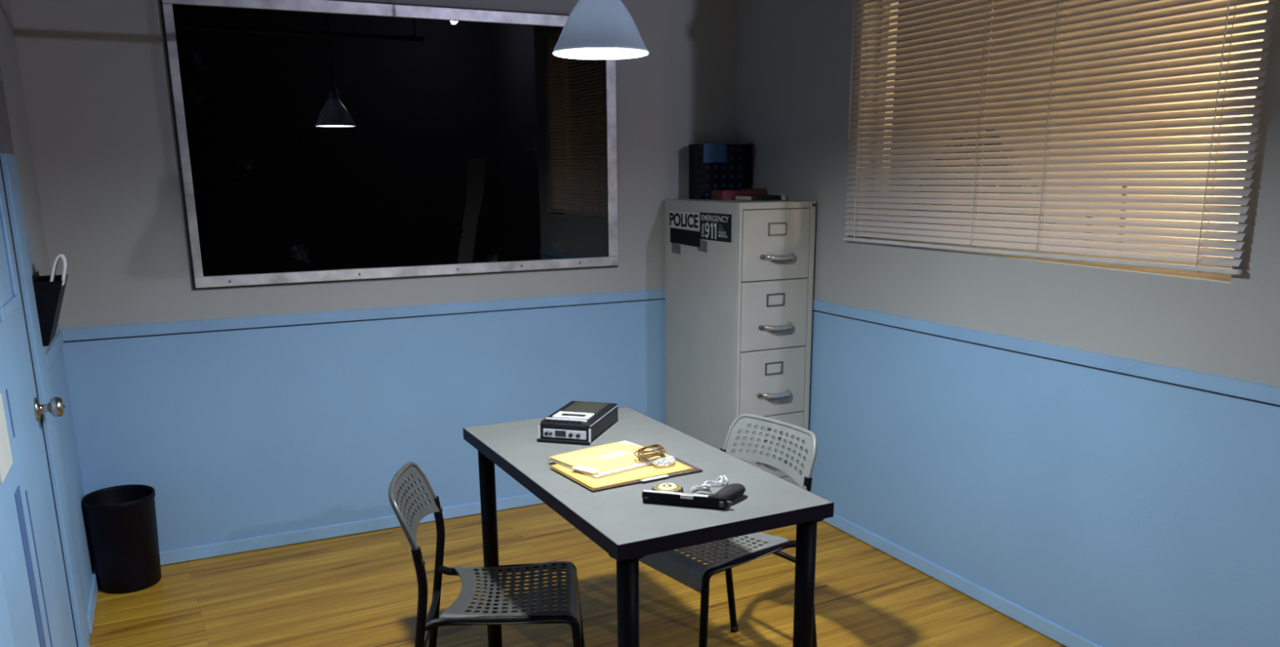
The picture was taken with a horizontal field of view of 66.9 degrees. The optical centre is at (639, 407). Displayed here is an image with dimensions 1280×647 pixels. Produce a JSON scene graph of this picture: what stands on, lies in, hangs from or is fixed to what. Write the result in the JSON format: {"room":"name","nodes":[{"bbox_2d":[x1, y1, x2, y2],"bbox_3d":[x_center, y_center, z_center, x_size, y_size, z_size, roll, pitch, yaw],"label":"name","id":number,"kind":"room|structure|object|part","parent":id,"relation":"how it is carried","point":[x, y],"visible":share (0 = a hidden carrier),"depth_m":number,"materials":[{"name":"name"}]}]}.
{"room":"police interrogation room","nodes":[
{"label":"police interrogation room","id":0,"kind":"room"},
{"bbox_2d":[0,0,93,646],"bbox_3d":[-0.740,-0.186,0.508,0.120,3.100,6.400,-7,15,-25],"label":"wall","id":1,"kind":"structure","parent":0,"point":[9,60],"depth_m":3.18,"materials":[{"name":"paint"}]},
{"bbox_2d":[0,169,76,646],"bbox_3d":[-1.490,-0.082,2.299,0.116,2.050,0.936,-7,15,-25],"label":"door","id":2,"kind":"structure","parent":1,"relation":"in","point":[32,568],"depth_m":2.41,"materials":[{"name":"blue paint"}]},
{"bbox_3d":[-1.355,0.063,2.042,0.018,0.160,0.160,-7,15,-25],"label":"plate","id":3,"kind":"part","parent":2,"relation":"part of","materials":[{"name":"silver metal"}]},
{"bbox_3d":[-1.583,-0.600,2.341,0.009,0.750,0.320,-7,15,-25],"label":"panel moulding","id":4,"kind":"part","parent":2,"relation":"part of","materials":[{"name":"blue paint"}]},
{"bbox_3d":[-1.647,0.001,2.702,0.068,0.066,0.066,-7,15,-25],"label":"knob","id":5,"kind":"part","parent":2,"relation":"part of","materials":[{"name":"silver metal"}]},
{"bbox_2d":[0,65,89,646],"bbox_3d":[-1.562,-0.148,2.367,0.068,2.160,1.355,-7,15,-25],"label":"door frame","id":6,"kind":"structure","parent":1,"relation":"attached to","point":[8,165],"depth_m":2.79,"materials":[{"name":"blue paint"}]},
{"bbox_2d":[31,271,67,346],"bbox_3d":[-1.804,-0.309,2.983,0.081,0.205,0.223,-7,15,-25],"label":"pocket","id":7,"kind":"object","parent":1,"relation":"attached to","point":[49,295],"visible":0.8,"depth_m":2.88,"materials":[{"name":"black plastic"}]},
{"bbox_3d":[-1.839,-0.305,2.966,0.003,0.205,0.220,-7,15,-25],"label":"plate","id":8,"kind":"part","parent":7,"relation":"part of","materials":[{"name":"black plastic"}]},
{"bbox_3d":[-1.852,-0.325,3.080,0.081,0.190,0.003,-7,15,-25],"label":"plate","id":9,"kind":"part","parent":7,"relation":"part of","materials":[{"name":"black plastic"}]},
{"bbox_3d":[-1.796,-0.303,2.988,0.063,0.190,0.220,-7,15,-25],"label":"plate","id":10,"kind":"part","parent":7,"relation":"part of","materials":[{"name":"black plastic"}]},
{"bbox_2d":[49,252,67,285],"bbox_3d":[-1.769,-0.375,2.936,0.069,0.176,0.085,-7,15,-25],"label":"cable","id":11,"kind":"object","parent":7,"relation":"in","point":[63,255],"visible":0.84,"depth_m":2.90,"materials":[{"name":"white plastic"}]},
{"bbox_2d":[45,328,63,367],"bbox_3d":[-1.956,-0.198,3.236,0.008,0.048,0.560,-7,15,-25],"label":"chair rail","id":12,"kind":"object","parent":1,"relation":"attached to","point":[51,351],"visible":0.86,"depth_m":3.20,"materials":[{"name":"blue paint"}]},
{"bbox_2d":[86,561,98,633],"bbox_3d":[-1.949,0.665,3.452,0.012,0.064,0.550,-7,15,-25],"label":"baseboard","id":13,"kind":"structure","parent":1,"relation":"attached to","point":[91,608],"depth_m":3.37,"materials":[{"name":"blue paint"}]},
{"bbox_2d":[9,0,737,564],"bbox_3d":[-0.847,-1.032,3.981,3.059,3.100,0.120,-7,15,-25],"label":"wall","id":14,"kind":"structure","parent":0,"point":[236,434],"depth_m":3.89,"materials":[{"name":"paint"}]},
{"bbox_2d":[159,493,544,564],"bbox_3d":[-0.806,0.458,4.284,2.795,0.054,0.011,-7,15,-25],"label":"baseboard","id":15,"kind":"structure","parent":14,"relation":"attached to","point":[212,549],"depth_m":4.02,"materials":[{"name":"blue paint"}]},
{"bbox_2d":[62,288,665,342],"bbox_3d":[-0.814,-0.412,4.073,2.803,0.048,0.008,-7,15,-25],"label":"chair rail","id":16,"kind":"object","parent":14,"relation":"attached to","point":[82,334],"visible":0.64,"depth_m":3.89,"materials":[{"name":"blue paint"}]},
{"bbox_2d":[159,0,618,289],"bbox_3d":[-0.889,-1.048,3.868,1.749,1.054,0.034,-7,15,-25],"label":"mirror","id":17,"kind":"object","parent":14,"relation":"attached to","point":[317,141],"visible":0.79,"depth_m":3.81,"materials":[{"name":"mirror"}]},
{"bbox_2d":[88,502,1066,646],"bbox_3d":[0.986,1.135,1.701,3.939,0.060,6.620,-7,15,-25],"label":"floor","id":18,"kind":"structure","parent":0,"point":[357,589],"depth_m":3.46,"materials":[{"name":"brown wood"}]},
{"bbox_2d":[80,484,161,593],"bbox_3d":[-1.912,0.488,3.594,0.240,0.348,0.240,-7,15,-25],"label":"waste bin","id":19,"kind":"object","parent":18,"relation":"on","point":[121,520],"visible":1,"depth_m":3.52,"materials":[{"name":"black plastic"}]},
{"bbox_2d":[388,461,584,646],"bbox_3d":[-0.368,0.534,2.497,0.485,0.754,0.392,-2,14,-5],"label":"chair","id":20,"kind":"object","parent":18,"relation":"on","point":[455,614],"visible":1,"depth_m":2.44,"materials":[{"name":"plastic"}]},
{"bbox_3d":[-0.564,0.252,2.412,0.089,0.151,0.369,-2,14,-5],"label":"backrest","id":21,"kind":"part","parent":20,"relation":"part of","materials":[{"name":"plastic"}]},
{"bbox_3d":[-0.541,0.636,2.318,0.090,0.637,0.024,-2,14,-5],"label":"leg","id":22,"kind":"part","parent":20,"relation":"part of","materials":[{"name":"black metal"}]},
{"bbox_3d":[-0.572,0.550,2.672,0.090,0.637,0.024,-2,14,-5],"label":"leg","id":23,"kind":"part","parent":20,"relation":"part of","materials":[{"name":"black metal"}]},
{"bbox_3d":[-0.336,0.531,2.329,0.385,0.055,0.050,-2,14,-5],"label":"seat rail","id":24,"kind":"part","parent":20,"relation":"part of","materials":[{"name":"black metal"}]},
{"bbox_3d":[-0.364,0.454,2.648,0.385,0.055,0.050,-2,14,-5],"label":"seat rail","id":25,"kind":"part","parent":20,"relation":"part of","materials":[{"name":"black metal"}]},
{"bbox_3d":[-0.327,0.500,2.493,0.343,0.086,0.356,-2,14,-5],"label":"seat","id":26,"kind":"part","parent":20,"relation":"part of","materials":[{"name":"plastic"}]},
{"bbox_3d":[-0.137,0.741,2.387,0.053,0.393,0.022,4,15,20],"label":"leg","id":27,"kind":"part","parent":20,"relation":"part of","materials":[{"name":"black metal"}]},
{"bbox_3d":[-0.167,0.659,2.727,0.053,0.393,0.022,-8,16,-29],"label":"leg","id":28,"kind":"part","parent":20,"relation":"part of","materials":[{"name":"black metal"}]},
{"bbox_2d":[462,406,834,646],"bbox_3d":[-0.039,0.504,2.605,0.541,0.755,1.046,-7,15,-26],"label":"table","id":29,"kind":"object","parent":18,"relation":"on","point":[628,528],"visible":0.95,"depth_m":2.24,"materials":[{"name":"grey laminate"}]},
{"bbox_3d":[-0.448,0.449,2.909,0.047,0.713,0.047,-7,15,-26],"label":"leg","id":30,"kind":"part","parent":29,"relation":"part of","materials":[{"name":"black metal"}]},
{"bbox_2d":[537,400,617,444],"bbox_3d":[-0.174,0.040,2.792,0.155,0.060,0.278,3,14,16],"label":"recorder","id":31,"kind":"object","parent":29,"relation":"on","point":[577,422],"visible":1,"depth_m":2.70,"materials":[{"name":"black plastic"}]},
{"bbox_3d":[-0.281,0.072,2.694,0.005,0.043,0.011,3,14,16],"label":"handle arm","id":32,"kind":"part","parent":31,"relation":"part of","materials":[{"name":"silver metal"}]},
{"bbox_3d":[-0.211,0.095,2.673,0.155,0.010,0.010,3,14,16],"label":"carry handle","id":33,"kind":"part","parent":31,"relation":"part of","materials":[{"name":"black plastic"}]},
{"bbox_3d":[-0.208,0.074,2.678,0.126,0.024,0.004,3,14,16],"label":"plate","id":34,"kind":"part","parent":31,"relation":"part of","materials":[{"name":"silver metal"}]},
{"bbox_3d":[-0.189,0.023,2.748,0.106,0.004,0.060,3,14,16],"label":"cassette lid","id":35,"kind":"part","parent":31,"relation":"part of","materials":[{"name":"white plastic"}]},
{"bbox_2d":[561,400,611,413],"bbox_3d":[-0.157,-0.001,2.845,0.112,0.003,0.125,3,14,16],"label":"speaker grille","id":36,"kind":"object","parent":31,"relation":"attached to","point":[581,406],"depth_m":2.84,"materials":[{"name":"grey metal"}]},
{"bbox_3d":[-0.138,0.081,2.653,0.005,0.043,0.011,3,14,16],"label":"handle arm","id":37,"kind":"part","parent":31,"relation":"part of","materials":[{"name":"silver metal"}]},
{"bbox_3d":[-0.102,0.023,2.775,0.002,0.002,0.254,3,14,16],"label":"trim","id":38,"kind":"part","parent":31,"relation":"part of","materials":[{"name":"silver metal"}]},
{"bbox_3d":[-0.026,0.300,2.007,0.080,0.008,0.080,-7,15,-26],"label":"mounting plate","id":39,"kind":"part","parent":29,"relation":"part of","materials":[{"name":"black metal"}]},
{"bbox_3d":[-0.023,0.644,2.091,0.047,0.713,0.047,-7,15,-26],"label":"leg","id":40,"kind":"part","parent":29,"relation":"part of","materials":[{"name":"black metal"}]},
{"bbox_2d":[597,449,702,490],"bbox_3d":[-0.023,0.154,2.434,0.288,0.005,0.218,-8,16,-28],"label":"clipboard","id":41,"kind":"object","parent":29,"relation":"on","point":[696,469],"visible":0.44,"depth_m":2.38,"materials":[{"name":"brown wood"}]},
{"bbox_2d":[549,460,693,490],"bbox_3d":[-0.044,0.152,2.424,0.290,0.005,0.235,-9,16,-31],"label":"folder","id":42,"kind":"object","parent":41,"relation":"on","point":[651,472],"visible":0.58,"depth_m":2.36,"materials":[{"name":"yellow paper"}]},
{"bbox_2d":[548,440,674,478],"bbox_3d":[-0.073,0.130,2.484,0.252,0.010,0.206,-11,17,-38],"label":"folder","id":43,"kind":"object","parent":42,"relation":"on","point":[616,457],"visible":0.84,"depth_m":2.46,"materials":[{"name":"yellow paper"}]},
{"bbox_2d":[571,464,599,472],"bbox_3d":[-0.134,0.152,2.377,0.072,0.001,0.028,10,17,37],"label":"paper sheet","id":44,"kind":"object","parent":43,"relation":"on","point":[577,467],"visible":1,"depth_m":2.38,"materials":[{"name":"white paper"}]},
{"bbox_2d":[633,444,665,460],"bbox_3d":[0.025,0.114,2.460,0.094,0.028,0.067,-13,18,-42],"label":"coiled cord","id":45,"kind":"object","parent":43,"relation":"on","point":[645,456],"visible":1,"depth_m":2.45,"materials":[{"name":"brown metal"}]},
{"bbox_2d":[652,456,675,466],"bbox_3d":[0.061,0.136,2.434,0.050,0.018,0.076,12,19,42],"label":"plastic bag","id":46,"kind":"object","parent":42,"relation":"on","point":[661,461],"visible":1,"depth_m":2.42,"materials":[{"name":"white plastic"}]},
{"bbox_2d":[651,482,683,492],"bbox_3d":[0.064,0.188,2.261,0.075,0.020,0.075,-2,14,-6],"label":"badge","id":47,"kind":"object","parent":29,"relation":"on","point":[669,486],"visible":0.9,"depth_m":2.25,"materials":[{"name":"gold metal"}]},
{"bbox_2d":[641,483,745,509],"bbox_3d":[0.124,0.193,2.210,0.220,0.031,0.123,3,14,16],"label":"pistol","id":48,"kind":"object","parent":29,"relation":"on","point":[723,497],"visible":1,"depth_m":2.17,"materials":[{"name":"metal"}]},
{"bbox_2d":[690,474,727,490],"bbox_3d":[0.166,0.181,2.297,0.046,0.016,0.136,12,19,43],"label":"handcuffs","id":49,"kind":"object","parent":29,"relation":"on","point":[705,483],"visible":1,"depth_m":2.29,"materials":[{"name":"silver metal"}]},
{"bbox_3d":[0.384,0.592,2.293,0.047,0.713,0.047,-7,15,-26],"label":"leg","id":50,"kind":"part","parent":29,"relation":"part of","materials":[{"name":"black metal"}]},
{"bbox_3d":[0.381,0.247,2.209,0.080,0.008,0.080,-7,15,-26],"label":"mounting plate","id":51,"kind":"part","parent":29,"relation":"part of","materials":[{"name":"black metal"}]},
{"bbox_2d":[639,413,817,646],"bbox_3d":[0.237,0.442,2.852,0.485,0.754,0.392,-10,17,-35],"label":"chair","id":52,"kind":"object","parent":18,"relation":"on","point":[691,572],"visible":0.59,"depth_m":2.78,"materials":[{"name":"grey plastic"}]},
{"bbox_3d":[0.169,0.679,2.633,0.022,0.393,0.053,7,16,28],"label":"leg","id":53,"kind":"part","parent":52,"relation":"part of","materials":[{"name":"black metal"}]},
{"bbox_3d":[0.204,0.415,2.820,0.343,0.086,0.356,-10,17,-35],"label":"seat","id":54,"kind":"part","parent":52,"relation":"part of","materials":[{"name":"grey plastic"}]},
{"bbox_3d":[0.282,0.434,3.117,0.090,0.637,0.024,-10,17,-35],"label":"leg","id":55,"kind":"part","parent":52,"relation":"part of","materials":[{"name":"black metal"}]},
{"bbox_3d":[0.319,0.435,2.702,0.385,0.055,0.050,-10,17,-35],"label":"seat rail","id":56,"kind":"part","parent":52,"relation":"part of","materials":[{"name":"black metal"}]},
{"bbox_3d":[0.391,0.126,2.893,0.089,0.151,0.369,-10,17,-35],"label":"backrest","id":57,"kind":"part","parent":52,"relation":"part of","materials":[{"name":"grey plastic"}]},
{"bbox_3d":[0.499,0.502,2.830,0.090,0.637,0.024,-10,17,-35],"label":"leg","id":58,"kind":"part","parent":52,"relation":"part of","materials":[{"name":"black metal"}]},
{"bbox_2d":[665,198,816,486],"bbox_3d":[0.432,-0.231,4.327,0.369,1.359,0.683,-7,15,-25],"label":"filing cabinet","id":59,"kind":"object","parent":18,"relation":"on","point":[740,273],"visible":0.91,"depth_m":4.07,"materials":[{"name":"grey metal"}]},
{"bbox_2d":[688,143,752,199],"bbox_3d":[0.363,-1.066,4.381,0.270,0.240,0.103,-4,14,-12],"label":"crate","id":60,"kind":"object","parent":59,"relation":"on","point":[745,171],"visible":0.77,"depth_m":4.34,"materials":[{"name":"black plastic"}]},
{"bbox_3d":[0.235,-1.057,4.353,0.004,0.238,0.095,-4,14,-12],"label":"panel","id":61,"kind":"part","parent":60,"relation":"part of","materials":[{"name":"black plastic"}]},
{"bbox_2d":[697,142,727,196],"bbox_3d":[0.355,-1.069,4.375,0.205,0.240,0.009,-4,14,-13],"label":"folder","id":62,"kind":"object","parent":60,"relation":"in","point":[699,148],"visible":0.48,"depth_m":4.35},
{"bbox_2d":[700,143,741,196],"bbox_3d":[0.370,-1.063,4.357,0.205,0.236,0.009,-4,14,-13],"label":"folder","id":63,"kind":"object","parent":60,"relation":"in","point":[713,153],"visible":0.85,"depth_m":4.33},
{"bbox_3d":[0.490,-1.073,4.410,0.004,0.238,0.095,-4,14,-12],"label":"panel","id":64,"kind":"part","parent":60,"relation":"part of","materials":[{"name":"black plastic"}]},
{"bbox_2d":[710,189,756,199],"bbox_3d":[0.411,-0.934,4.261,0.170,0.040,0.112,-6,15,-23],"label":"book","id":65,"kind":"object","parent":59,"relation":"on","point":[715,194],"visible":0.75,"depth_m":4.21,"materials":[{"name":"red paper"}]},
{"bbox_2d":[742,188,765,195],"bbox_3d":[0.507,-0.954,4.328,0.052,0.045,0.120,-6,15,-22],"label":"book","id":66,"kind":"object","parent":59,"relation":"on","point":[759,191],"visible":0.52,"depth_m":4.27,"materials":[{"name":"brown paper"}]},
{"bbox_2d":[734,194,780,200],"bbox_3d":[0.505,-0.901,4.161,0.150,0.020,0.130,-8,15,-27],"label":"book","id":67,"kind":"object","parent":59,"relation":"on","point":[760,197],"visible":1,"depth_m":4.11,"materials":[{"name":"black paper"}]},
{"bbox_3d":[0.560,0.172,4.149,0.322,0.280,0.019,-7,15,-25],"label":"drawer","id":68,"kind":"part","parent":59,"relation":"part of","materials":[{"name":"grey metal"}]},
{"bbox_3d":[0.557,-0.105,4.082,0.322,0.282,0.019,-7,15,-25],"label":"drawer","id":69,"kind":"part","parent":59,"relation":"part of","materials":[{"name":"grey metal"}]},
{"bbox_3d":[0.555,-0.383,4.014,0.322,0.283,0.019,-7,15,-25],"label":"drawer","id":70,"kind":"part","parent":59,"relation":"part of","materials":[{"name":"grey metal"}]},
{"bbox_3d":[0.553,-0.662,3.946,0.322,0.283,0.019,-7,15,-25],"label":"drawer","id":71,"kind":"part","parent":59,"relation":"part of","materials":[{"name":"grey metal"}]},
{"bbox_3d":[0.576,-0.055,4.072,0.144,0.030,0.037,-7,15,-25],"label":"handle","id":72,"kind":"part","parent":59,"relation":"part of","materials":[{"name":"metal"}]},
{"bbox_3d":[0.573,-0.334,4.004,0.144,0.030,0.037,-7,15,-25],"label":"handle","id":73,"kind":"part","parent":59,"relation":"part of","materials":[{"name":"metal"}]},
{"bbox_3d":[0.585,-0.041,4.076,0.086,0.008,0.022,-7,15,-25],"label":"finger plate","id":74,"kind":"part","parent":59,"relation":"part of","materials":[{"name":"metal"}]},
{"bbox_3d":[0.571,-0.613,3.936,0.144,0.030,0.037,-7,15,-25],"label":"handle","id":75,"kind":"part","parent":59,"relation":"part of","materials":[{"name":"metal"}]},
{"bbox_3d":[0.583,-0.320,4.008,0.086,0.008,0.022,-7,15,-25],"label":"finger plate","id":76,"kind":"part","parent":59,"relation":"part of","materials":[{"name":"metal"}]},
{"bbox_2d":[777,194,786,199],"bbox_3d":[0.610,-0.903,4.163,0.022,0.022,0.030,-8,15,-27],"label":"block","id":77,"kind":"object","parent":59,"relation":"on","point":[783,197],"visible":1,"depth_m":4.15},
{"bbox_3d":[0.580,-0.599,3.940,0.086,0.008,0.022,-7,15,-25],"label":"finger plate","id":78,"kind":"part","parent":59,"relation":"part of","materials":[{"name":"metal"}]},
{"bbox_2d":[735,0,1279,646],"bbox_3d":[1.092,-0.899,3.372,0.120,3.100,2.700,-7,15,-25],"label":"wall","id":79,"kind":"structure","parent":0,"point":[1115,509],"depth_m":3.10,"materials":[{"name":"paint"}]},
{"bbox_2d":[822,512,1102,646],"bbox_3d":[1.046,0.584,3.704,0.011,0.054,2.700,-7,15,-25],"label":"baseboard","id":80,"kind":"structure","parent":79,"relation":"attached to","point":[1056,632],"depth_m":3.45,"materials":[{"name":"blue paint"}]},
{"bbox_2d":[812,299,1279,406],"bbox_3d":[1.039,-0.286,3.492,0.008,0.048,2.700,-7,15,-25],"label":"chair rail","id":81,"kind":"object","parent":79,"relation":"attached to","point":[1219,384],"visible":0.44,"depth_m":2.93,"materials":[{"name":"blue paint"}]},
{"bbox_2d":[871,0,1268,283],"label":"window","id":82,"kind":"structure","parent":79,"relation":"in","point":[1224,277],"depth_m":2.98,"materials":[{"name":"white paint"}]},
{"bbox_3d":[1.235,-0.495,3.175,0.119,0.028,1.537,-7,15,-25],"label":"sill","id":83,"kind":"part","parent":82,"relation":"part of","materials":[{"name":"beige paint"}]},
{"bbox_2d":[843,0,1277,275],"bbox_3d":[1.152,-1.094,2.991,0.047,1.234,1.594,-7,15,-25],"label":"blind","id":84,"kind":"object","parent":82,"relation":"attached to","point":[1186,204],"visible":1,"depth_m":2.87,"materials":[{"name":"plastic"}]},
{"bbox_3d":[0.839,-1.239,3.629,0.029,1.194,0.003,-7,15,-25],"label":"ladder cord","id":85,"kind":"part","parent":84,"relation":"part of","materials":[{"name":"white fabric"}]},
{"bbox_3d":[0.836,-1.485,3.525,0.010,0.686,0.010,-7,15,-25],"label":"lift cord","id":86,"kind":"part","parent":84,"relation":"part of","materials":[{"name":"fabric"}]},
{"bbox_3d":[1.106,-1.113,3.095,0.029,1.194,0.003,-7,15,-25],"label":"ladder cord","id":87,"kind":"part","parent":84,"relation":"part of","materials":[{"name":"white fabric"}]},
{"bbox_3d":[1.163,-0.504,3.135,0.026,0.013,1.594,-7,15,-25],"label":"rail","id":88,"kind":"part","parent":84,"relation":"part of","materials":[{"name":"plastic"}]},
{"bbox_3d":[1.228,-1.056,2.851,0.029,1.194,0.003,-7,15,-25],"label":"ladder cord","id":89,"kind":"part","parent":84,"relation":"part of","materials":[{"name":"white fabric"}]},
{"bbox_3d":[1.458,-0.949,2.393,0.029,1.194,0.003,-7,15,-25],"label":"ladder cord","id":90,"kind":"part","parent":84,"relation":"part of","materials":[{"name":"white fabric"}]},
{"bbox_3d":[0.959,-1.935,0.953,3.939,0.060,6.620,-7,15,-25],"label":"ceiling","id":91,"kind":"structure","parent":0,"visible":0},
{"bbox_2d":[552,0,648,59],"bbox_3d":[-0.095,-1.464,2.048,0.220,1.357,0.220,-7,15,-25],"label":"pendant lamp","id":92,"kind":"object","parent":91,"relation":"hanging from","point":[594,29],"visible":1,"depth_m":2.13,"materials":[{"name":"grey metal"}]},
{"bbox_3d":[-0.090,-0.859,2.196,0.072,0.097,0.072,-7,15,-25],"label":"bulb","id":93,"kind":"part","parent":92,"relation":"part of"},
{"bbox_3d":[4.092,0.554,4.480,5.870,0.200,10.000,-7,15,-25],"label":"ground","id":94,"kind":"structure","parent":0,"visible":0},
{"bbox_2d":[906,129,1057,244],"bbox_3d":[1.286,-0.242,3.846,0.388,1.699,0.847,-7,15,-25],"label":"bush","id":95,"kind":"object","parent":94,"relation":"on","point":[986,130],"visible":0.02,"depth_m":3.62,"materials":[{"name":"green plant"}]},
{"bbox_2d":[1083,186,1126,249],"bbox_3d":[1.767,-0.084,3.666,0.342,1.482,0.370,-7,15,-25],"label":"tree","id":96,"kind":"object","parent":94,"relation":"on","point":[1122,186],"visible":0.02,"depth_m":3.63,"materials":[{"name":"green plant"}]}
]}

